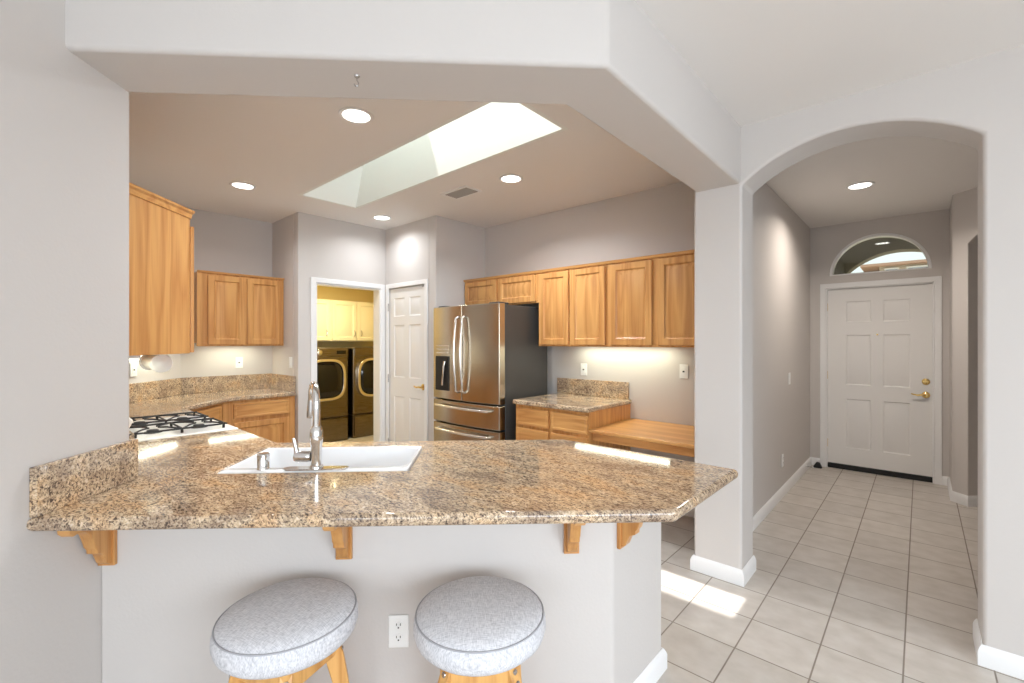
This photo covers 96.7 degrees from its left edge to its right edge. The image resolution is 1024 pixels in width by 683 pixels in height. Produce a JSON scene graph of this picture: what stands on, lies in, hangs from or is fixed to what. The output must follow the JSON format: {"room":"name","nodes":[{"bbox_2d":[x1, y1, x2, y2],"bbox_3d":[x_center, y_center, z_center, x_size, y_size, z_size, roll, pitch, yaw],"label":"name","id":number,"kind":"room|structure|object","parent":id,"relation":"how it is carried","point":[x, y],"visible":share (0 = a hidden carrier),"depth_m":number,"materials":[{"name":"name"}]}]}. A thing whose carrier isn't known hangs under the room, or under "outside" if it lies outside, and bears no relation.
{"room":"kitchen","nodes":[
{"label":"kitchen","id":0,"kind":"room"},
{"bbox_2d":[0,0,128,682],"bbox_3d":[-1.409,-0.020,0.267,0.133,2.900,3.086,0,0,-3],"label":"wall","id":1,"kind":"structure","parent":0,"point":[64,124],"depth_m":1.41,"materials":[{"name":"grey paint"}]},
{"bbox_2d":[29,439,137,517],"bbox_3d":[-1.410,0.442,1.524,0.021,0.148,0.391,0,0,-3],"label":"backsplash","id":2,"kind":"structure","parent":1,"relation":"attached to","point":[54,485],"depth_m":1.47,"materials":[{"name":"stone"}]},
{"bbox_2d":[129,354,179,383],"bbox_3d":[-3.325,-0.020,3.856,0.212,2.900,1.202,0,0,-3],"label":"wall","id":3,"kind":"structure","parent":0,"point":[143,375],"depth_m":4.13,"materials":[{"name":"grey paint"}]},
{"bbox_2d":[130,363,136,376],"bbox_3d":[-3.215,0.240,3.869,0.011,0.116,0.072,0,0,-3],"label":"electrical outlet","id":4,"kind":"object","parent":3,"relation":"attached to","point":[133,366],"visible":1,"depth_m":3.86,"materials":[{"name":"white plastic"}]},
{"bbox_2d":[132,366,135,373],"bbox_3d":[-3.213,0.240,3.869,0.004,0.068,0.034,0,0,-3],"label":"socket","id":5,"kind":"object","parent":4,"relation":"attached to","point":[133,367],"depth_m":3.86,"materials":[{"name":"white"}]},
{"bbox_2d":[180,207,271,377],"bbox_3d":[-3.029,-0.020,4.800,0.120,2.900,1.100,0,0,42],"label":"wall","id":6,"kind":"structure","parent":0,"point":[222,242],"depth_m":4.77,"materials":[{"name":"grey paint"}]},
{"bbox_2d":[129,373,295,402],"bbox_3d":[-2.855,0.435,3.970,0.962,0.161,2.267,0,0,11],"label":"backsplash","id":7,"kind":"structure","parent":6,"relation":"attached to","point":[142,391],"depth_m":4.61,"materials":[{"name":"stone"}]},
{"bbox_2d":[235,357,242,367],"bbox_3d":[-2.903,0.224,4.841,0.010,0.116,0.072,0,0,42],"label":"electrical outlet","id":8,"kind":"object","parent":6,"relation":"attached to","point":[238,360],"visible":1,"depth_m":4.84,"materials":[{"name":"white plastic"}]},
{"bbox_2d":[194,270,284,345],"bbox_3d":[-2.818,-0.315,4.681,0.342,0.719,0.785,0,0,42],"label":"upper cabinet","id":9,"kind":"object","parent":6,"relation":"attached to","point":[231,309],"visible":0.98,"depth_m":4.53,"materials":[{"name":"brown wood"}]},
{"bbox_2d":[272,214,292,375],"bbox_3d":[-2.483,-0.020,4.996,0.670,2.900,0.120,0,0,42],"label":"wall","id":10,"kind":"structure","parent":0,"point":[282,230],"depth_m":4.86,"materials":[{"name":"grey paint"}]},
{"bbox_2d":[289,357,291,367],"bbox_3d":[-2.316,0.220,4.756,0.072,0.116,0.010,0,0,42],"label":"light switch","id":11,"kind":"object","parent":10,"relation":"attached to","point":[290,358],"visible":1,"depth_m":4.74,"materials":[{"name":"white plastic"}]},
{"bbox_2d":[293,212,385,441],"bbox_3d":[-1.849,-0.020,5.112,0.120,2.900,1.140,0,0,42],"label":"wall","id":12,"kind":"structure","parent":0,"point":[323,247],"depth_m":4.80,"materials":[{"name":"grey paint"}]},
{"bbox_2d":[311,277,384,441],"bbox_3d":[-1.848,0.379,5.108,0.146,2.102,0.879,0,0,42],"label":"door frame","id":13,"kind":"structure","parent":12,"relation":"attached to","point":[376,292],"depth_m":5.35,"materials":[{"name":"white"}]},
{"bbox_2d":[317,286,372,346],"bbox_3d":[-3.200,0.130,7.103,0.150,2.600,2.900,0,0,42],"label":"wall","id":14,"kind":"structure","parent":0,"point":[323,292],"depth_m":7.49,"materials":[{"name":"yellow paint"}]},
{"bbox_2d":[317,299,330,341],"bbox_3d":[-3.187,-0.320,6.712,0.371,0.640,0.935,0,0,42],"label":"upper cabinet","id":15,"kind":"object","parent":14,"relation":"attached to","point":[323,305],"visible":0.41,"depth_m":6.88,"materials":[{"name":"beige"}]},
{"bbox_2d":[331,300,372,341],"bbox_3d":[-2.590,-0.320,7.378,0.371,0.640,0.850,0,0,42],"label":"upper cabinet","id":16,"kind":"object","parent":14,"relation":"attached to","point":[351,321],"visible":0.82,"depth_m":7.21,"materials":[{"name":"beige"}]},
{"bbox_2d":[101,522,660,682],"bbox_3d":[-0.374,0.994,1.712,2.118,0.873,0.353,0,0,-11],"label":"wall","id":17,"kind":"structure","parent":0,"point":[163,598],"depth_m":1.63,"materials":[{"name":"grey paint"}]},
{"bbox_2d":[57,530,116,565],"bbox_3d":[-1.389,0.663,1.487,0.056,0.212,0.174,0,0,-3],"label":"corbel","id":18,"kind":"object","parent":17,"relation":"attached to","point":[102,544],"visible":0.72,"depth_m":1.52,"materials":[{"name":"brown wood"}]},
{"bbox_2d":[129,430,133,439],"bbox_3d":[-1.744,0.435,2.001,0.750,0.161,0.020,0,0,42],"label":"backsplash","id":19,"kind":"structure","parent":17,"relation":"attached to","point":[131,434],"depth_m":1.75,"materials":[{"name":"stone"}]},
{"bbox_2d":[322,527,352,559],"bbox_3d":[-0.590,0.663,1.530,0.056,0.212,0.174,0,0,-3],"label":"corbel","id":20,"kind":"object","parent":17,"relation":"attached to","point":[342,537],"visible":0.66,"depth_m":1.57,"materials":[{"name":"brown wood"}]},
{"bbox_2d":[26,429,737,530],"bbox_3d":[-0.582,0.536,1.871,2.964,0.040,1.335,0,0,9],"label":"countertop","id":21,"kind":"structure","parent":17,"relation":"on","point":[178,484],"depth_m":1.59,"materials":[{"name":"stone"}]},
{"bbox_2d":[283,381,348,470],"bbox_3d":[-0.794,0.341,1.904,0.256,0.349,0.181,0,0,-3],"label":"faucet","id":22,"kind":"object","parent":21,"relation":"on","point":[314,456],"visible":1,"depth_m":1.83,"materials":[{"name":"silver metal"}]},
{"bbox_2d":[218,446,421,473],"bbox_3d":[-0.802,0.616,2.022,0.740,0.200,0.420,0,0,-3],"label":"sink","id":23,"kind":"object","parent":21,"relation":"in","point":[380,458],"visible":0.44,"depth_m":2.21,"materials":[{"name":"white ceramic"}]},
{"bbox_2d":[257,452,269,470],"bbox_3d":[-1.006,0.483,1.841,0.048,0.065,0.048,0,0,-3],"label":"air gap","id":24,"kind":"object","parent":23,"relation":"on","point":[263,458],"visible":1,"depth_m":1.82,"materials":[{"name":"silver metal"}]},
{"bbox_2d":[388,615,408,647],"bbox_3d":[-0.404,1.034,1.623,0.072,0.116,0.009,0,0,-3],"label":"electrical outlet","id":25,"kind":"object","parent":17,"relation":"attached to","point":[398,625],"visible":1,"depth_m":1.62,"materials":[{"name":"white plastic"}]},
{"bbox_2d":[394,621,402,629],"bbox_3d":[-0.404,1.012,1.621,0.034,0.031,0.004,0,0,-3],"label":"socket","id":26,"kind":"object","parent":25,"relation":"attached to","point":[398,625],"depth_m":1.62,"materials":[{"name":"white"}]},
{"bbox_2d":[394,634,402,642],"bbox_3d":[-0.404,1.056,1.621,0.034,0.031,0.004,0,0,-3],"label":"socket","id":27,"kind":"object","parent":25,"relation":"attached to","point":[398,638],"depth_m":1.62,"materials":[{"name":"white"}]},
{"bbox_2d":[564,523,585,553],"bbox_3d":[0.220,0.663,1.574,0.056,0.212,0.174,0,0,-3],"label":"corbel","id":28,"kind":"object","parent":17,"relation":"attached to","point":[572,531],"visible":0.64,"depth_m":1.61,"materials":[{"name":"brown wood"}]},
{"bbox_2d":[617,522,642,548],"bbox_3d":[0.472,0.663,1.652,0.174,0.212,0.056,0,0,42],"label":"corbel","id":29,"kind":"object","parent":17,"relation":"attached to","point":[625,531],"visible":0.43,"depth_m":1.68,"materials":[{"name":"brown wood"}]},
{"bbox_2d":[633,647,666,682],"bbox_3d":[-0.343,1.385,1.660,2.145,0.090,0.368,0,0,-14],"label":"baseboard","id":30,"kind":"structure","parent":17,"relation":"attached to","point":[655,669],"depth_m":1.91,"materials":[{"name":"white"}]},
{"bbox_2d":[65,0,740,191],"bbox_3d":[0.034,-1.200,1.885,3.045,0.540,0.862,0,0,-24],"label":"wall header","id":31,"kind":"structure","parent":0,"point":[607,61],"depth_m":1.53,"materials":[{"name":"grey paint"}]},
{"bbox_2d":[354,74,359,86],"bbox_3d":[-0.543,-0.911,1.593,0.020,0.038,0.020,0,0,40],"label":"ceiling hook","id":32,"kind":"object","parent":31,"relation":"attached to","point":[356,76],"visible":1,"depth_m":1.59,"materials":[{"name":"silver metal"}]},
{"bbox_2d":[386,217,428,440],"bbox_3d":[-1.154,-0.020,5.174,0.831,2.900,0.120,0,0,42],"label":"wall","id":33,"kind":"structure","parent":0,"point":[407,245],"depth_m":5.10,"materials":[{"name":"grey paint"}]},
{"bbox_2d":[388,285,423,440],"bbox_3d":[-1.195,0.405,5.128,0.690,2.030,0.092,0,0,42],"label":"door","id":34,"kind":"structure","parent":33,"relation":"in","point":[406,304],"depth_m":5.14,"materials":[{"name":"white"}]},
{"bbox_2d":[386,279,427,440],"bbox_3d":[-1.195,0.380,5.119,0.793,2.100,0.016,0,0,42],"label":"trim","id":35,"kind":"structure","parent":33,"relation":"attached to","point":[423,281],"depth_m":4.88,"materials":[{"name":"white"}]},
{"bbox_2d":[299,102,567,208],"bbox_3d":[-0.790,-2.223,3.477,2.558,1.795,0.578,0,0,42],"label":"skylight","id":36,"kind":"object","parent":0,"point":[487,130],"depth_m":3.57,"materials":[{"name":"white paint"}]},
{"bbox_2d":[429,215,484,440],"bbox_3d":[-0.581,-0.020,5.103,0.120,2.900,0.780,0,0,42],"label":"wall","id":37,"kind":"structure","parent":0,"point":[456,248],"depth_m":4.89,"materials":[{"name":"grey paint"}]},
{"bbox_2d":[129,92,977,229],"bbox_3d":[0.648,-1.380,3.717,7.200,0.130,6.600,0,0,42],"label":"ceiling","id":38,"kind":"structure","parent":0,"point":[186,150],"depth_m":3.45,"materials":[{"name":"white paint"}]},
{"bbox_2d":[229,181,255,189],"bbox_3d":[-2.284,-1.321,3.863,0.200,0.007,0.200,0,0,42],"label":"recessed light","id":39,"kind":"object","parent":38,"relation":"in","point":[239,185],"visible":1,"depth_m":3.85,"materials":[{"name":"white"}]},
{"bbox_2d":[338,107,373,123],"bbox_3d":[-0.913,-1.321,2.666,0.200,0.007,0.200,0,0,42],"label":"recessed light","id":40,"kind":"object","parent":38,"relation":"in","point":[354,115],"visible":1,"depth_m":2.66,"materials":[{"name":"white"}]},
{"bbox_2d":[372,215,391,220],"bbox_3d":[-1.389,-1.321,4.861,0.200,0.007,0.200,0,0,42],"label":"recessed light","id":41,"kind":"object","parent":38,"relation":"in","point":[377,217],"visible":1,"depth_m":4.84,"materials":[{"name":"white"}]},
{"bbox_2d":[441,185,481,199],"bbox_3d":[-0.453,-1.319,4.040,0.340,0.012,0.190,0,0,42],"label":"ceiling vent","id":42,"kind":"object","parent":38,"relation":"in","point":[463,191],"visible":1,"depth_m":4.02,"materials":[{"name":"white"}]},
{"bbox_2d":[499,174,522,183],"bbox_3d":[-0.008,-1.321,3.698,0.200,0.007,0.200,0,0,42],"label":"recessed light","id":43,"kind":"object","parent":38,"relation":"in","point":[508,178],"visible":1,"depth_m":3.69,"materials":[{"name":"white"}]},
{"bbox_2d":[845,181,874,189],"bbox_3d":[2.931,-1.310,3.833,0.200,0.007,0.200,0,0,42],"label":"recessed light","id":44,"kind":"object","parent":38,"relation":"in","point":[861,185],"visible":1,"depth_m":3.82,"materials":[{"name":"white"}]},
{"bbox_2d":[485,182,694,461],"bbox_3d":[0.729,-0.020,4.481,2.900,2.900,0.155,0,0,42],"label":"wall","id":45,"kind":"structure","parent":0,"point":[659,220],"depth_m":4.14,"materials":[{"name":"grey paint"}]},
{"bbox_2d":[463,270,538,304],"bbox_3d":[-0.035,-0.525,4.827,1.050,0.310,0.342,0,0,42],"label":"upper cabinet","id":46,"kind":"object","parent":45,"relation":"attached to","point":[523,287],"visible":0.79,"depth_m":4.63,"materials":[{"name":"brown wood"}]},
{"bbox_2d":[537,261,607,346],"bbox_3d":[0.634,-0.318,4.226,0.750,0.725,0.342,0,0,42],"label":"upper cabinet","id":47,"kind":"object","parent":45,"relation":"attached to","point":[573,300],"visible":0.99,"depth_m":4.07,"materials":[{"name":"brown wood"}]},
{"bbox_2d":[581,363,586,375],"bbox_3d":[0.693,0.271,4.401,0.072,0.116,0.010,0,0,42],"label":"electrical outlet","id":48,"kind":"object","parent":45,"relation":"attached to","point":[583,366],"visible":1,"depth_m":4.40,"materials":[{"name":"white plastic"}]},
{"bbox_2d":[557,378,628,398],"bbox_3d":[0.753,0.441,4.339,0.785,0.151,0.021,0,0,42],"label":"backsplash","id":49,"kind":"structure","parent":45,"relation":"attached to","point":[612,389],"depth_m":4.30,"materials":[{"name":"stone"}]},
{"bbox_2d":[589,418,694,456],"bbox_3d":[1.147,0.730,3.525,0.855,0.090,0.700,0,0,42],"label":"desk","id":50,"kind":"object","parent":45,"relation":"attached to","point":[679,439],"visible":0.68,"depth_m":3.39,"materials":[{"name":"brown wood"}]},
{"bbox_2d":[607,249,694,347],"bbox_3d":[1.248,-0.318,3.675,0.900,0.725,0.342,0,0,42],"label":"upper cabinet","id":51,"kind":"object","parent":45,"relation":"attached to","point":[651,298],"visible":0.71,"depth_m":3.58,"materials":[{"name":"brown wood"}]},
{"bbox_2d":[680,364,687,378],"bbox_3d":[1.416,0.248,3.752,0.072,0.116,0.010,0,0,42],"label":"electrical outlet","id":52,"kind":"object","parent":45,"relation":"attached to","point":[683,368],"visible":1,"depth_m":3.75,"materials":[{"name":"white plastic"}]},
{"bbox_2d":[682,367,685,375],"bbox_3d":[1.415,0.248,3.751,0.034,0.068,0.004,0,0,42],"label":"socket","id":53,"kind":"object","parent":52,"relation":"attached to","point":[683,368],"depth_m":3.75,"materials":[{"name":"white"}]},
{"bbox_2d":[684,508,694,517],"bbox_3d":[1.409,1.385,3.756,0.780,0.090,0.016,0,0,42],"label":"baseboard","id":54,"kind":"structure","parent":45,"relation":"attached to","point":[691,513],"depth_m":3.70,"materials":[{"name":"white"}]},
{"bbox_2d":[335,435,1023,682],"bbox_3d":[-0.843,1.460,1.831,10.900,0.060,11.200,0,0,42],"label":"floor","id":55,"kind":"structure","parent":0,"point":[858,577],"depth_m":2.56,"materials":[{"name":"tile"}]},
{"bbox_2d":[129,411,237,441],"bbox_3d":[-2.100,0.863,2.752,0.764,1.135,0.669,0,0,42],"label":"cooktop","id":56,"kind":"object","parent":55,"relation":"on","point":[146,429],"visible":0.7,"depth_m":2.68,"materials":[{"name":"white metal"}]},
{"bbox_2d":[191,403,221,420],"bbox_3d":[-2.679,0.994,3.894,0.090,0.873,0.600,0,0,-3],"label":"base cabinet","id":57,"kind":"object","parent":55,"relation":"on","point":[215,411],"visible":0.17,"depth_m":4.03,"materials":[{"name":"brown wood"}]},
{"bbox_2d":[222,396,294,442],"bbox_3d":[-2.667,0.994,4.634,0.620,0.873,0.655,0,0,42],"label":"base cabinet","id":58,"kind":"object","parent":55,"relation":"on","point":[273,419],"visible":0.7,"depth_m":4.46,"materials":[{"name":"brown wood"}]},
{"bbox_2d":[129,388,295,420],"bbox_3d":[-2.723,0.536,3.927,1.037,0.040,2.319,0,0,-1],"label":"countertop","id":59,"kind":"structure","parent":58,"relation":"on","point":[181,403],"depth_m":3.98,"materials":[{"name":"stone"}]},
{"bbox_2d":[210,578,357,682],"bbox_3d":[-0.675,1.107,1.377,0.400,0.646,0.400,0,0,22],"label":"bar stool","id":60,"kind":"object","parent":55,"relation":"on","point":[285,631],"visible":1,"depth_m":1.28,"materials":[{"name":"grey"}]},
{"bbox_2d":[317,347,347,441],"bbox_3d":[-2.868,0.757,6.615,0.815,1.345,0.686,0,0,42],"label":"washing machine","id":61,"kind":"object","parent":55,"relation":"on","point":[332,362],"visible":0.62,"depth_m":6.45,"materials":[{"name":"grey metal"}]},
{"bbox_2d":[347,347,372,437],"bbox_3d":[-2.361,0.757,7.181,0.815,1.345,0.686,0,0,42],"label":"dryer","id":62,"kind":"object","parent":55,"relation":"on","point":[360,359],"visible":0.37,"depth_m":6.78,"materials":[{"name":"grey metal"}]},
{"bbox_2d":[413,576,545,682],"bbox_3d":[-0.097,1.107,1.389,0.400,0.646,0.400,0,0,-3],"label":"bar stool","id":63,"kind":"object","parent":55,"relation":"on","point":[475,629],"visible":1,"depth_m":1.28,"materials":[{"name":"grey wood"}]},
{"bbox_2d":[434,302,546,440],"bbox_3d":[-0.257,0.535,4.580,0.930,1.790,0.815,0,0,42],"label":"refrigerator","id":64,"kind":"object","parent":55,"relation":"on","point":[489,356],"visible":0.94,"depth_m":4.26,"materials":[{"name":"grey metal"}]},
{"bbox_2d":[516,404,629,450],"bbox_3d":[0.541,0.994,4.066,0.765,0.873,0.705,0,0,42],"label":"base cabinet","id":65,"kind":"object","parent":55,"relation":"on","point":[532,422],"visible":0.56,"depth_m":3.81,"materials":[{"name":"brown wood"}]},
{"bbox_2d":[513,393,631,412],"bbox_3d":[0.537,0.536,4.061,0.795,0.040,0.723,0,0,42],"label":"countertop","id":66,"kind":"structure","parent":65,"relation":"on","point":[562,401],"depth_m":3.91,"materials":[{"name":"stone"}]},
{"bbox_2d":[813,462,821,468],"bbox_3d":[3.466,1.400,5.166,0.087,0.059,0.060,0,0,42],"label":"wedge","id":67,"kind":"object","parent":55,"relation":"on","point":[817,464],"visible":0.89,"depth_m":5.14,"materials":[{"name":"black rubber"}]},
{"bbox_2d":[753,183,809,515],"bbox_3d":[2.393,-0.020,4.181,0.117,2.900,3.180,0,0,42],"label":"wall","id":68,"kind":"structure","parent":0,"point":[781,238],"depth_m":4.08,"materials":[{"name":"grey paint"}]},
{"bbox_2d":[753,457,811,530],"bbox_3d":[2.432,1.385,4.126,0.016,0.090,3.110,0,0,42],"label":"baseboard","id":69,"kind":"structure","parent":68,"relation":"attached to","point":[774,500],"depth_m":4.07,"materials":[{"name":"white"}]},
{"bbox_2d":[781,454,783,466],"bbox_3d":[2.504,1.102,4.210,0.009,0.116,0.072,0,0,42],"label":"electrical outlet","id":70,"kind":"object","parent":68,"relation":"attached to","point":[782,455],"visible":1,"depth_m":4.20,"materials":[{"name":"white plastic"}]},
{"bbox_2d":[788,373,790,384],"bbox_3d":[2.706,0.361,4.434,0.010,0.116,0.072,0,0,42],"label":"light switch","id":71,"kind":"object","parent":68,"relation":"attached to","point":[789,374],"visible":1,"depth_m":4.42,"materials":[{"name":"white plastic"}]},
{"bbox_2d":[635,0,1023,126],"bbox_3d":[-0.078,-1.285,-1.072,5.685,0.050,7.700,0,0,42],"label":"ceiling","id":72,"kind":"structure","parent":0,"point":[762,60],"depth_m":1.92,"materials":[{"name":"white paint"}]},
{"bbox_2d":[695,45,1023,656],"bbox_3d":[2.884,-0.020,1.463,4.460,2.900,0.250,0,0,42],"label":"wall","id":73,"kind":"structure","parent":0,"point":[978,104],"depth_m":2.13,"materials":[{"name":"grey paint"}]},
{"bbox_2d":[690,553,755,586],"bbox_3d":[1.323,1.385,2.853,0.312,0.090,0.266,0,0,42],"label":"baseboard","id":74,"kind":"structure","parent":73,"relation":"attached to","point":[721,571],"depth_m":2.75,"materials":[{"name":"white"}]},
{"bbox_2d":[973,618,1023,679],"bbox_3d":[3.269,1.385,1.107,3.011,0.090,0.266,0,0,42],"label":"baseboard","id":75,"kind":"structure","parent":73,"relation":"attached to","point":[989,657],"depth_m":1.98,"materials":[{"name":"white"}]},
{"bbox_2d":[810,209,949,476],"bbox_3d":[3.975,-0.020,4.931,1.470,2.900,0.150,0,0,42],"label":"wall","id":76,"kind":"structure","parent":0,"point":[931,229],"depth_m":4.85,"materials":[{"name":"grey paint"}]},
{"bbox_2d":[811,457,819,464],"bbox_3d":[3.496,1.385,5.250,0.098,0.090,0.016,0,0,42],"label":"baseboard","id":77,"kind":"structure","parent":76,"relation":"attached to","point":[814,460],"depth_m":5.25,"materials":[{"name":"white"}]},
{"bbox_2d":[827,284,932,482],"bbox_3d":[3.932,0.421,4.912,0.891,2.018,0.126,0,0,42],"label":"door","id":78,"kind":"structure","parent":76,"relation":"in","point":[880,371],"depth_m":4.88,"materials":[{"name":"white"}]},
{"bbox_2d":[829,233,931,275],"bbox_3d":[3.956,-0.949,4.918,0.855,0.418,0.115,0,0,42],"label":"window","id":79,"kind":"structure","parent":76,"relation":"in","point":[879,235],"depth_m":4.88,"materials":[{"name":"white"}]},
{"bbox_2d":[820,276,941,484],"bbox_3d":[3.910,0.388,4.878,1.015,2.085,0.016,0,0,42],"label":"trim","id":80,"kind":"structure","parent":76,"relation":"attached to","point":[937,280],"depth_m":4.57,"materials":[{"name":"white"}]},
{"bbox_2d":[942,476,947,485],"bbox_3d":[4.308,1.385,4.521,0.055,0.090,0.016,0,0,42],"label":"baseboard","id":81,"kind":"structure","parent":76,"relation":"attached to","point":[944,478],"depth_m":4.52,"materials":[{"name":"white"}]},
{"bbox_2d":[950,195,952,490],"bbox_3d":[4.214,-0.020,4.266,0.145,2.900,0.620,0,0,42],"label":"wall","id":82,"kind":"structure","parent":0,"point":[951,204],"depth_m":4.22,"materials":[{"name":"grey paint"}]},
{"bbox_2d":[947,477,977,506],"bbox_3d":[4.164,1.385,4.201,0.189,0.090,0.684,0,0,42],"label":"baseboard","id":83,"kind":"structure","parent":82,"relation":"attached to","point":[969,501],"depth_m":3.99,"materials":[{"name":"white"}]},
{"bbox_2d":[953,187,977,495],"bbox_3d":[4.051,-0.020,3.388,0.120,2.900,1.400,0,0,-3],"label":"wall","id":84,"kind":"structure","parent":0,"point":[965,204],"depth_m":3.97,"materials":[{"name":"grey paint"}]},
{"bbox_3d":[-2.438,-0.020,2.464,2.320,2.900,0.212,0,0,42],"label":"wall","id":85,"kind":"structure","parent":0,"visible":0},
{"bbox_2d":[129,182,194,355],"bbox_3d":[-2.197,-0.324,2.650,1.631,0.777,0.382,0,0,42],"label":"upper cabinet","id":86,"kind":"object","parent":85,"relation":"attached to","point":[161,236],"visible":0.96,"depth_m":2.25,"materials":[{"name":"brown wood"}]},
{"bbox_2d":[129,355,140,360],"bbox_3d":[-1.955,0.079,2.298,0.360,0.026,0.070,0,0,42],"label":"light","id":87,"kind":"object","parent":86,"relation":"attached to","point":[131,358],"visible":0.27,"depth_m":2.19,"materials":[{"name":"white plastic"}]},
{"bbox_2d":[139,354,172,372],"bbox_3d":[-1.980,0.116,2.529,0.316,0.102,0.100,0,0,42],"label":"paper towel holder","id":88,"kind":"object","parent":86,"relation":"attached to","point":[158,363],"visible":0.87,"depth_m":2.44,"materials":[{"name":"white plastic"}]},
{"label":"outside","id":89,"kind":"structure","parent":0,"visible":0},
{"bbox_3d":[22.172,1.570,24.711,60.000,0.120,53.600,0,0,42],"label":"ground","id":90,"kind":"structure","parent":89,"visible":0},
{"bbox_2d":[860,259,927,271],"bbox_3d":[17.900,-0.710,17.628,22.100,4.440,6.850,0,0,42],"label":"neighbouring house","id":91,"kind":"structure","parent":90,"relation":"on","point":[921,263],"depth_m":16.73,"materials":[{"name":"beige paint"}]},
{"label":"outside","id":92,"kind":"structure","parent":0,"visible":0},
{"bbox_2d":[834,237,921,274],"bbox_3d":[5.538,-0.220,5.947,3.500,3.300,0.250,0,0,42],"label":"ceiling","id":93,"kind":"structure","parent":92,"point":[863,252],"depth_m":6.32,"materials":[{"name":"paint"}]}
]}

